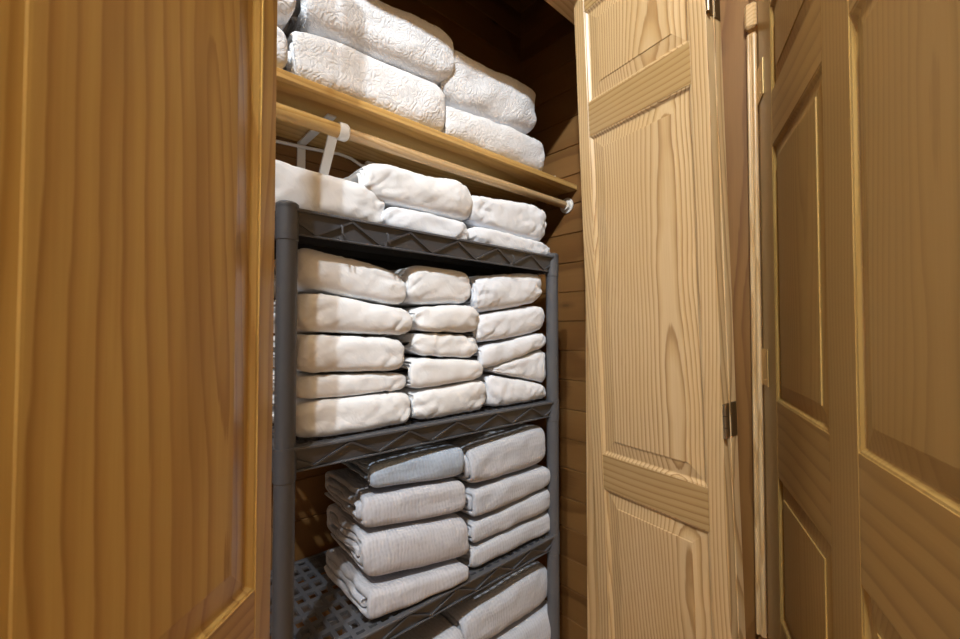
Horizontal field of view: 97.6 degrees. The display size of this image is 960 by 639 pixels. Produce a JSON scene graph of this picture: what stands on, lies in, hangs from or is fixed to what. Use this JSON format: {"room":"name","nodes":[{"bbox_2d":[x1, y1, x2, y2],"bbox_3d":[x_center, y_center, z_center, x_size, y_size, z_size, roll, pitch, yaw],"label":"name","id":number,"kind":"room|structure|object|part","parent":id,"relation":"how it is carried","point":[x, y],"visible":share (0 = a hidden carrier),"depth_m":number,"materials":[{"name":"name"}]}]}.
{"room":"linen closet","nodes":[
{"label":"linen closet","id":0,"kind":"room"},
{"bbox_2d":[270,0,520,638],"bbox_3d":[-0.654,-0.477,1.328,2.333,3.880,0.020,1,-2,-42],"label":"wall","id":1,"kind":"structure","parent":0,"point":[487,32],"depth_m":1.73,"materials":[{"name":"brown wood"}]},
{"bbox_2d":[297,113,349,174],"bbox_3d":[-0.480,-0.370,1.264,0.050,0.422,0.304,1,-2,-42],"label":"shelf bracket","id":2,"kind":"object","parent":1,"relation":"attached to","point":[330,144],"visible":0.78,"depth_m":1.20,"materials":[{"name":"white metal"}]},
{"bbox_3d":[-0.585,-0.367,1.370,0.026,0.422,0.005,1,-2,-42],"label":"wall plate","id":3,"kind":"part","parent":2,"relation":"part of","materials":[{"name":"white plastic"}]},
{"bbox_3d":[-0.501,-0.577,1.283,0.026,0.005,0.244,1,-2,-42],"label":"arm","id":4,"kind":"part","parent":2,"relation":"part of","materials":[{"name":"white plastic"}]},
{"bbox_2d":[276,102,566,208],"bbox_3d":[-0.453,-0.528,1.120,2.251,0.039,0.039,1,-2,-42],"label":"closet rod","id":5,"kind":"object","parent":2,"relation":"attached to","point":[285,113],"visible":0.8,"depth_m":1.29,"materials":[{"name":"brown wood"}]},
{"bbox_3d":[-0.840,-0.537,0.771,1.210,0.039,0.039,1,-2,-42],"label":"rod","id":6,"kind":"part","parent":5,"relation":"part of","materials":[{"name":"brown wood"}]},
{"bbox_3d":[-0.008,-0.518,1.522,1.051,0.033,0.033,1,-2,-42],"label":"rod","id":7,"kind":"part","parent":5,"relation":"part of","materials":[{"name":"brown wood"}]},
{"bbox_2d":[276,67,576,203],"bbox_3d":[-0.528,-0.595,1.205,2.272,0.023,0.334,1,-2,-42],"label":"closet shelf","id":8,"kind":"object","parent":2,"relation":"on","point":[292,90],"visible":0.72,"depth_m":1.38,"materials":[{"name":"brown wood"}]},
{"bbox_2d":[277,27,287,68],"bbox_3d":[-0.752,-0.679,0.984,0.509,0.138,0.283,1,-2,-42],"label":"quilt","id":9,"kind":"object","parent":8,"relation":"on","point":[282,44],"visible":0.02,"depth_m":1.05,"materials":[{"name":"white fabric"}]},
{"bbox_2d":[277,0,295,30],"bbox_3d":[-0.737,-0.828,1.002,0.510,0.159,0.282,1,-2,-42],"label":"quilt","id":10,"kind":"object","parent":9,"relation":"on","point":[285,8],"visible":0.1,"depth_m":1.07,"materials":[{"name":"white fabric"}]},
{"bbox_2d":[283,31,444,130],"bbox_3d":[-0.376,-0.693,1.324,0.492,0.184,0.278,1,-2,-42],"label":"quilt","id":11,"kind":"object","parent":8,"relation":"on","point":[332,64],"visible":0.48,"depth_m":1.19,"materials":[{"name":"white fabric"}]},
{"bbox_2d":[283,0,453,85],"bbox_3d":[-0.351,-0.879,1.353,0.505,0.206,0.286,1,-2,-42],"label":"quilt","id":12,"kind":"object","parent":11,"relation":"on","point":[392,36],"visible":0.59,"depth_m":1.24,"materials":[{"name":"white fabric"}]},
{"bbox_2d":[441,106,544,170],"bbox_3d":[-0.005,-0.668,1.659,0.530,0.153,0.281,1,-2,-42],"label":"quilt","id":13,"kind":"object","parent":8,"relation":"on","point":[504,140],"visible":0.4,"depth_m":1.54,"materials":[{"name":"white fabric"}]},
{"bbox_2d":[438,50,536,133],"bbox_3d":[-0.023,-0.852,1.661,0.500,0.224,0.282,1,-2,-42],"label":"quilt","id":14,"kind":"object","parent":13,"relation":"on","point":[472,87],"visible":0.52,"depth_m":1.55,"materials":[{"name":"white fabric"}]},
{"bbox_2d":[276,139,375,166],"bbox_3d":[-0.545,-0.560,1.396,0.434,0.038,0.023,1,-2,-40],"label":"clothes hanger","id":15,"kind":"object","parent":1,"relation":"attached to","point":[277,141],"visible":0.59,"depth_m":1.40,"materials":[{"name":"white plastic"}]},
{"bbox_2d":[520,0,587,638],"bbox_3d":[0.371,-0.462,1.918,0.020,3.880,0.480,1,-2,-42],"label":"wall","id":16,"kind":"structure","parent":0,"point":[547,38],"depth_m":1.88,"materials":[{"name":"brown wood"}]},
{"bbox_2d":[560,198,572,213],"bbox_3d":[0.382,-0.509,1.875,0.021,0.068,0.068,1,-2,-42],"label":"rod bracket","id":17,"kind":"object","parent":16,"relation":"attached to","point":[569,201],"visible":0.77,"depth_m":1.86,"materials":[{"name":"white plastic"}]},
{"bbox_2d":[720,0,757,638],"bbox_3d":[0.905,-0.468,1.687,0.020,3.880,0.329,1,-2,-42],"label":"wall","id":18,"kind":"structure","parent":0,"point":[733,33],"depth_m":1.58,"materials":[{"name":"brown wood"}]},
{"bbox_2d":[744,1,757,34],"bbox_3d":[1.028,-1.114,1.573,0.112,0.095,0.038,1,-2,-42],"label":"trim","id":19,"kind":"structure","parent":18,"relation":"attached to","point":[750,10],"depth_m":1.54,"materials":[{"name":"brown wood"}]},
{"bbox_2d":[746,32,767,637],"bbox_3d":[1.071,0.032,1.499,0.108,2.170,0.155,1,-2,-42],"label":"trim","id":20,"kind":"structure","parent":18,"relation":"attached to","point":[752,38],"depth_m":1.51,"materials":[{"name":"brown wood"}]},
{"bbox_2d":[757,0,959,638],"bbox_3d":[0.734,-0.064,0.844,0.057,2.324,1.470,-1,-2,24],"label":"door","id":21,"kind":"structure","parent":18,"relation":"in","point":[859,100],"depth_m":0.76,"materials":[{"name":"brown wood"}]},
{"bbox_3d":[0.991,-0.838,1.489,0.004,0.125,0.100,-1,-2,24],"label":"hinge plate","id":22,"kind":"part","parent":21,"relation":"part of","materials":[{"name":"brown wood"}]},
{"bbox_3d":[0.991,0.165,1.464,0.004,0.125,0.100,-1,-2,24],"label":"hinge plate","id":23,"kind":"part","parent":21,"relation":"part of","materials":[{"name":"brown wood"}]},
{"bbox_3d":[0.859,1.016,1.082,0.041,0.177,0.461,-1,-2,24],"label":"rail","id":24,"kind":"part","parent":21,"relation":"part of","materials":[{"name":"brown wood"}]},
{"bbox_3d":[0.856,-0.872,1.131,0.032,0.287,0.469,-1,-2,24],"label":"panel","id":25,"kind":"part","parent":21,"relation":"part of","materials":[{"name":"brown wood"}]},
{"bbox_3d":[0.859,-0.646,1.124,0.041,0.172,0.461,-1,-2,24],"label":"rail","id":26,"kind":"part","parent":21,"relation":"part of","materials":[{"name":"brown wood"}]},
{"bbox_3d":[0.856,-0.155,1.113,0.032,0.819,0.469,-1,-2,24],"label":"panel","id":27,"kind":"part","parent":21,"relation":"part of","materials":[{"name":"brown wood"}]},
{"bbox_3d":[0.859,0.368,1.098,0.041,0.236,0.461,-1,-2,24],"label":"rail","id":28,"kind":"part","parent":21,"relation":"part of","materials":[{"name":"brown wood"}]},
{"bbox_3d":[0.856,0.707,1.091,0.032,0.449,0.469,-1,-2,24],"label":"panel","id":29,"kind":"part","parent":21,"relation":"part of","materials":[{"name":"brown wood"}]},
{"bbox_3d":[0.615,-0.660,0.568,0.041,0.172,0.459,-1,-2,24],"label":"rail","id":30,"kind":"part","parent":21,"relation":"part of","materials":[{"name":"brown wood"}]},
{"bbox_3d":[0.612,0.693,0.536,0.032,0.449,0.467,-1,-2,24],"label":"panel","id":31,"kind":"part","parent":21,"relation":"part of","materials":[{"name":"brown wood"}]},
{"bbox_3d":[0.612,-0.169,0.557,0.032,0.819,0.467,-1,-2,24],"label":"panel","id":32,"kind":"part","parent":21,"relation":"part of","materials":[{"name":"brown wood"}]},
{"bbox_3d":[0.615,0.354,0.543,0.041,0.236,0.459,-1,-2,24],"label":"rail","id":33,"kind":"part","parent":21,"relation":"part of","materials":[{"name":"brown wood"}]},
{"bbox_3d":[0.572,1.444,-0.446,5.500,0.050,4.225,1,-2,-42],"label":"floor","id":34,"kind":"structure","parent":0,"visible":0},
{"bbox_2d":[270,200,559,638],"bbox_3d":[-0.213,0.611,1.347,0.962,1.706,0.461,1,-2,-42],"label":"shelving unit","id":35,"kind":"object","parent":34,"relation":"on","point":[388,247],"visible":0.57,"depth_m":1.11,"materials":[{"name":"grey plastic"}]},
{"bbox_3d":[-0.418,0.599,0.891,0.047,1.706,0.047,1,-2,-42],"label":"post","id":36,"kind":"part","parent":35,"relation":"part of","materials":[{"name":"grey plastic"}]},
{"bbox_2d":[275,160,384,223],"bbox_3d":[-0.485,-0.296,1.107,0.397,0.127,0.321,1,-2,-42],"label":"duvet","id":37,"kind":"object","parent":35,"relation":"on","point":[311,190],"visible":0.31,"depth_m":1.00,"materials":[{"name":"white fabric"}]},
{"bbox_2d":[272,391,410,437],"bbox_3d":[-0.405,0.239,1.156,0.312,0.093,0.356,1,-2,-42],"label":"sheet","id":38,"kind":"object","parent":35,"relation":"on","point":[329,416],"visible":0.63,"depth_m":1.01,"materials":[{"name":"white fabric"}]},
{"bbox_2d":[273,368,405,398],"bbox_3d":[-0.418,0.165,1.160,0.305,0.063,0.353,1,-2,-42],"label":"sheet","id":39,"kind":"object","parent":38,"relation":"on","point":[338,383],"visible":0.66,"depth_m":1.02,"materials":[{"name":"white fabric"}]},
{"bbox_2d":[273,334,403,372],"bbox_3d":[-0.412,0.091,1.153,0.296,0.106,0.351,1,-2,-42],"label":"sheet","id":40,"kind":"object","parent":39,"relation":"on","point":[315,353],"visible":0.74,"depth_m":1.01,"materials":[{"name":"white fabric"}]},
{"bbox_2d":[273,293,411,335],"bbox_3d":[-0.406,-0.006,1.165,0.318,0.107,0.352,1,-2,-42],"label":"sheet","id":41,"kind":"object","parent":40,"relation":"on","point":[317,314],"visible":0.75,"depth_m":1.02,"materials":[{"name":"white fabric"}]},
{"bbox_2d":[274,248,405,304],"bbox_3d":[-0.417,-0.100,1.177,0.308,0.128,0.354,1,-2,-42],"label":"sheet","id":42,"kind":"object","parent":41,"relation":"on","point":[319,272],"visible":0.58,"depth_m":1.04,"materials":[{"name":"white fabric"}]},
{"bbox_3d":[-0.213,-0.212,1.367,0.926,0.029,0.415,1,-2,-42],"label":"shelf","id":43,"kind":"part","parent":35,"relation":"part of","materials":[{"name":"grey plastic"}]},
{"bbox_2d":[324,546,468,618],"bbox_3d":[-0.241,0.715,1.227,0.337,0.084,0.320,1,-2,-37],"label":"folded blanket","id":44,"kind":"object","parent":35,"relation":"on","point":[374,596],"visible":0.62,"depth_m":1.11,"materials":[{"name":"white fabric"}]},
{"bbox_2d":[327,503,468,575],"bbox_3d":[-0.247,0.623,1.242,0.341,0.149,0.318,1,-2,-37],"label":"folded blanket","id":45,"kind":"object","parent":44,"relation":"on","point":[390,548],"visible":0.78,"depth_m":1.12,"materials":[{"name":"white fabric"}]},
{"bbox_2d":[324,468,465,526],"bbox_3d":[-0.257,0.509,1.252,0.330,0.114,0.315,1,-2,-37],"label":"folded blanket","id":46,"kind":"object","parent":45,"relation":"on","point":[370,506],"visible":0.76,"depth_m":1.13,"materials":[{"name":"white fabric"}]},
{"bbox_2d":[342,440,463,487],"bbox_3d":[-0.250,0.418,1.270,0.300,0.092,0.327,1,-2,-37],"label":"folded blanket","id":47,"kind":"object","parent":46,"relation":"on","point":[440,459],"visible":0.7,"depth_m":1.15,"materials":[{"name":"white fabric"}]},
{"bbox_3d":[-0.213,0.774,1.343,0.926,0.029,0.415,1,-2,-42],"label":"shelf","id":48,"kind":"part","parent":35,"relation":"part of","materials":[{"name":"grey plastic"}]},
{"bbox_3d":[-0.213,0.304,1.355,0.926,0.029,0.415,1,-2,-42],"label":"shelf","id":49,"kind":"part","parent":35,"relation":"part of","materials":[{"name":"grey plastic"}]},
{"bbox_2d":[382,207,467,239],"bbox_3d":[-0.250,-0.266,1.323,0.304,0.076,0.352,1,-2,-42],"label":"sheet","id":50,"kind":"object","parent":35,"relation":"on","point":[393,216],"visible":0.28,"depth_m":1.18,"materials":[{"name":"white fabric"}]},
{"bbox_2d":[343,164,472,220],"bbox_3d":[-0.265,-0.366,1.312,0.372,0.125,0.353,1,-2,-42],"label":"sheet","id":51,"kind":"object","parent":50,"relation":"on","point":[398,187],"visible":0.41,"depth_m":1.17,"materials":[{"name":"white fabric"}]},
{"bbox_2d":[394,380,485,418],"bbox_3d":[-0.185,0.241,1.355,0.278,0.099,0.355,1,-2,-42],"label":"sheet","id":52,"kind":"object","parent":35,"relation":"on","point":[442,400],"visible":0.51,"depth_m":1.21,"materials":[{"name":"white fabric"}]},
{"bbox_2d":[385,356,482,387],"bbox_3d":[-0.194,0.155,1.349,0.273,0.087,0.351,1,-2,-42],"label":"sheet","id":53,"kind":"object","parent":52,"relation":"on","point":[419,371],"visible":0.69,"depth_m":1.20,"materials":[{"name":"white fabric"}]},
{"bbox_2d":[363,332,477,357],"bbox_3d":[-0.201,0.082,1.356,0.258,0.084,0.359,1,-2,-42],"label":"sheet","id":54,"kind":"object","parent":53,"relation":"on","point":[415,344],"visible":0.81,"depth_m":1.22,"materials":[{"name":"white fabric"}]},
{"bbox_2d":[403,305,478,333],"bbox_3d":[-0.196,0.004,1.348,0.253,0.089,0.362,1,-2,-42],"label":"sheet","id":55,"kind":"object","parent":54,"relation":"on","point":[443,319],"visible":0.52,"depth_m":1.21,"materials":[{"name":"white fabric"}]},
{"bbox_2d":[385,266,470,308],"bbox_3d":[-0.220,-0.091,1.349,0.240,0.117,0.353,1,-2,-42],"label":"sheet","id":56,"kind":"object","parent":55,"relation":"on","point":[425,285],"visible":0.67,"depth_m":1.21,"materials":[{"name":"white fabric"}]},
{"bbox_2d":[456,510,549,567],"bbox_3d":[0.026,0.726,1.512,0.439,0.076,0.345,1,-2,-42],"label":"folded blanket","id":57,"kind":"object","parent":35,"relation":"on","point":[480,552],"visible":0.25,"depth_m":1.34,"materials":[{"name":"white fabric"}]},
{"bbox_2d":[453,488,549,542],"bbox_3d":[0.013,0.646,1.498,0.386,0.083,0.346,1,-2,-42],"label":"folded blanket","id":58,"kind":"object","parent":57,"relation":"on","point":[480,527],"visible":0.27,"depth_m":1.35,"materials":[{"name":"white fabric"}]},
{"bbox_2d":[452,464,549,515],"bbox_3d":[0.008,0.566,1.490,0.388,0.094,0.336,1,-2,-42],"label":"folded blanket","id":59,"kind":"object","parent":58,"relation":"on","point":[482,497],"visible":0.39,"depth_m":1.34,"materials":[{"name":"white fabric"}]},
{"bbox_2d":[443,423,544,482],"bbox_3d":[-0.009,0.447,1.487,0.373,0.143,0.344,1,-2,-42],"label":"folded blanket","id":60,"kind":"object","parent":59,"relation":"on","point":[494,453],"visible":0.66,"depth_m":1.36,"materials":[{"name":"white fabric"}]},
{"bbox_2d":[467,227,549,254],"bbox_3d":[0.005,-0.256,1.555,0.420,0.068,0.355,1,-2,-42],"label":"sheet","id":61,"kind":"object","parent":35,"relation":"on","point":[478,234],"visible":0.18,"depth_m":1.39,"materials":[{"name":"white fabric"}]},
{"bbox_2d":[460,195,546,240],"bbox_3d":[0.000,-0.351,1.559,0.382,0.136,0.354,1,-2,-42],"label":"sheet","id":62,"kind":"object","parent":61,"relation":"on","point":[524,220],"visible":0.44,"depth_m":1.42,"materials":[{"name":"white fabric"}]},
{"bbox_2d":[474,374,545,405],"bbox_3d":[0.025,0.240,1.542,0.302,0.110,0.356,1,-2,-42],"label":"sheet","id":63,"kind":"object","parent":35,"relation":"on","point":[502,391],"visible":0.53,"depth_m":1.38,"materials":[{"name":"white fabric"}]},
{"bbox_2d":[482,349,545,381],"bbox_3d":[0.032,0.171,1.552,0.283,0.126,0.346,1,-2,-42],"label":"sheet","id":64,"kind":"object","parent":63,"relation":"on","point":[530,366],"visible":0.36,"depth_m":1.45,"materials":[{"name":"white fabric"}]},
{"bbox_2d":[423,333,545,367],"bbox_3d":[0.016,0.107,1.539,0.327,0.117,0.356,1,-2,-42],"label":"sheet","id":65,"kind":"object","parent":64,"relation":"on","point":[495,352],"visible":0.54,"depth_m":1.39,"materials":[{"name":"white fabric"}]},
{"bbox_2d":[450,306,544,341],"bbox_3d":[0.010,0.016,1.536,0.343,0.131,0.353,1,-2,-42],"label":"sheet","id":66,"kind":"object","parent":65,"relation":"on","point":[521,320],"visible":0.49,"depth_m":1.39,"materials":[{"name":"white fabric"}]},
{"bbox_2d":[426,273,541,311],"bbox_3d":[0.001,-0.089,1.528,0.330,0.150,0.358,1,-2,-42],"label":"sheet","id":67,"kind":"object","parent":66,"relation":"on","point":[501,291],"visible":0.62,"depth_m":1.37,"materials":[{"name":"white fabric"}]},
{"bbox_2d":[489,600,550,638],"bbox_3d":[0.025,1.106,1.496,0.442,0.163,0.340,1,-2,-42],"label":"folded blanket","id":68,"kind":"object","parent":35,"relation":"on","point":[535,624],"visible":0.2,"depth_m":1.44,"materials":[{"name":"white fabric"}]},
{"bbox_2d":[439,560,546,638],"bbox_3d":[-0.001,0.948,1.489,0.430,0.149,0.332,1,-2,-42],"label":"folded blanket","id":69,"kind":"object","parent":68,"relation":"on","point":[484,614],"visible":0.43,"depth_m":1.35,"materials":[{"name":"white fabric"}]},
{"bbox_3d":[0.261,0.615,1.504,0.047,1.706,0.047,1,-2,-42],"label":"post","id":70,"kind":"part","parent":35,"relation":"part of","materials":[{"name":"grey plastic"}]},
{"bbox_3d":[-0.235,1.115,1.261,0.259,0.134,0.337,1,-2,-42],"label":"folded blanket","id":71,"kind":"object","parent":35,"relation":"on","visible":0},
{"bbox_2d":[342,614,463,638],"bbox_3d":[-0.241,0.975,1.261,0.257,0.139,0.341,1,-2,-42],"label":"folded blanket","id":72,"kind":"object","parent":71,"relation":"on","point":[438,626],"visible":0.23,"depth_m":1.23,"materials":[{"name":"white fabric"}]},
{"bbox_3d":[-0.233,-0.486,0.964,2.470,3.880,0.125,1,-2,-42],"label":"wall","id":73,"kind":"structure","parent":0,"visible":0},
{"bbox_2d":[0,0,276,638],"bbox_3d":[-0.388,0.114,0.480,0.035,2.596,0.478,0,-1,4],"label":"door","id":74,"kind":"structure","parent":73,"relation":"in","point":[138,137],"depth_m":0.45,"materials":[{"name":"orange wood"}]},
{"bbox_3d":[-0.387,0.482,0.475,0.034,0.118,0.381,0,-1,4],"label":"rail","id":75,"kind":"part","parent":74,"relation":"part of","materials":[{"name":"orange wood"}]},
{"bbox_2d":[545,0,574,24],"bbox_3d":[-0.231,-1.181,0.996,1.892,0.020,0.163,1,-2,-42],"label":"trim","id":76,"kind":"structure","parent":73,"relation":"attached to","point":[565,7],"depth_m":1.56,"materials":[{"name":"brown wood"}]},
{"bbox_2d":[585,287,599,638],"bbox_3d":[0.477,0.158,1.603,0.018,2.625,0.163,1,-2,-42],"label":"trim","id":77,"kind":"structure","parent":73,"relation":"attached to","point":[593,627],"depth_m":1.63,"materials":[{"name":"brown wood"}]},
{"bbox_2d":[574,0,745,638],"bbox_3d":[0.539,0.142,1.306,0.198,2.580,0.473,1,-2,-32],"label":"door","id":78,"kind":"structure","parent":73,"relation":"in","point":[650,74],"depth_m":1.24,"materials":[{"name":"brown wood"}]},
{"bbox_3d":[0.468,-1.105,1.299,0.033,0.082,0.368,-2,0,-32],"label":"rail","id":79,"kind":"part","parent":78,"relation":"part of","materials":[{"name":"brown wood"}]},
{"bbox_3d":[0.473,-0.906,1.298,0.024,0.324,0.376,-2,0,-32],"label":"panel","id":80,"kind":"part","parent":78,"relation":"part of","materials":[{"name":"brown wood"}]},
{"bbox_3d":[0.485,-0.691,1.300,0.033,0.115,0.368,-2,0,-32],"label":"rail","id":81,"kind":"part","parent":78,"relation":"part of","materials":[{"name":"brown wood"}]},
{"bbox_3d":[0.507,-0.087,1.298,0.024,1.102,0.376,-2,0,-32],"label":"panel","id":82,"kind":"part","parent":78,"relation":"part of","materials":[{"name":"brown wood"}]},
{"bbox_3d":[0.535,0.519,1.301,0.033,0.118,0.368,-2,0,-32],"label":"rail","id":83,"kind":"part","parent":78,"relation":"part of","materials":[{"name":"brown wood"}]},
{"bbox_3d":[0.548,0.890,1.299,0.024,0.633,0.376,-2,0,-32],"label":"panel","id":84,"kind":"part","parent":78,"relation":"part of","materials":[{"name":"brown wood"}]},
{"bbox_3d":[0.617,-0.847,1.112,0.068,0.093,0.002,1,-2,-32],"label":"hinge plate","id":85,"kind":"part","parent":78,"relation":"part of","materials":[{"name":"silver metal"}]},
{"bbox_3d":[0.663,0.265,1.113,0.068,0.093,0.002,1,-2,-32],"label":"hinge plate","id":86,"kind":"part","parent":78,"relation":"part of","materials":[{"name":"black metal"}]}
]}

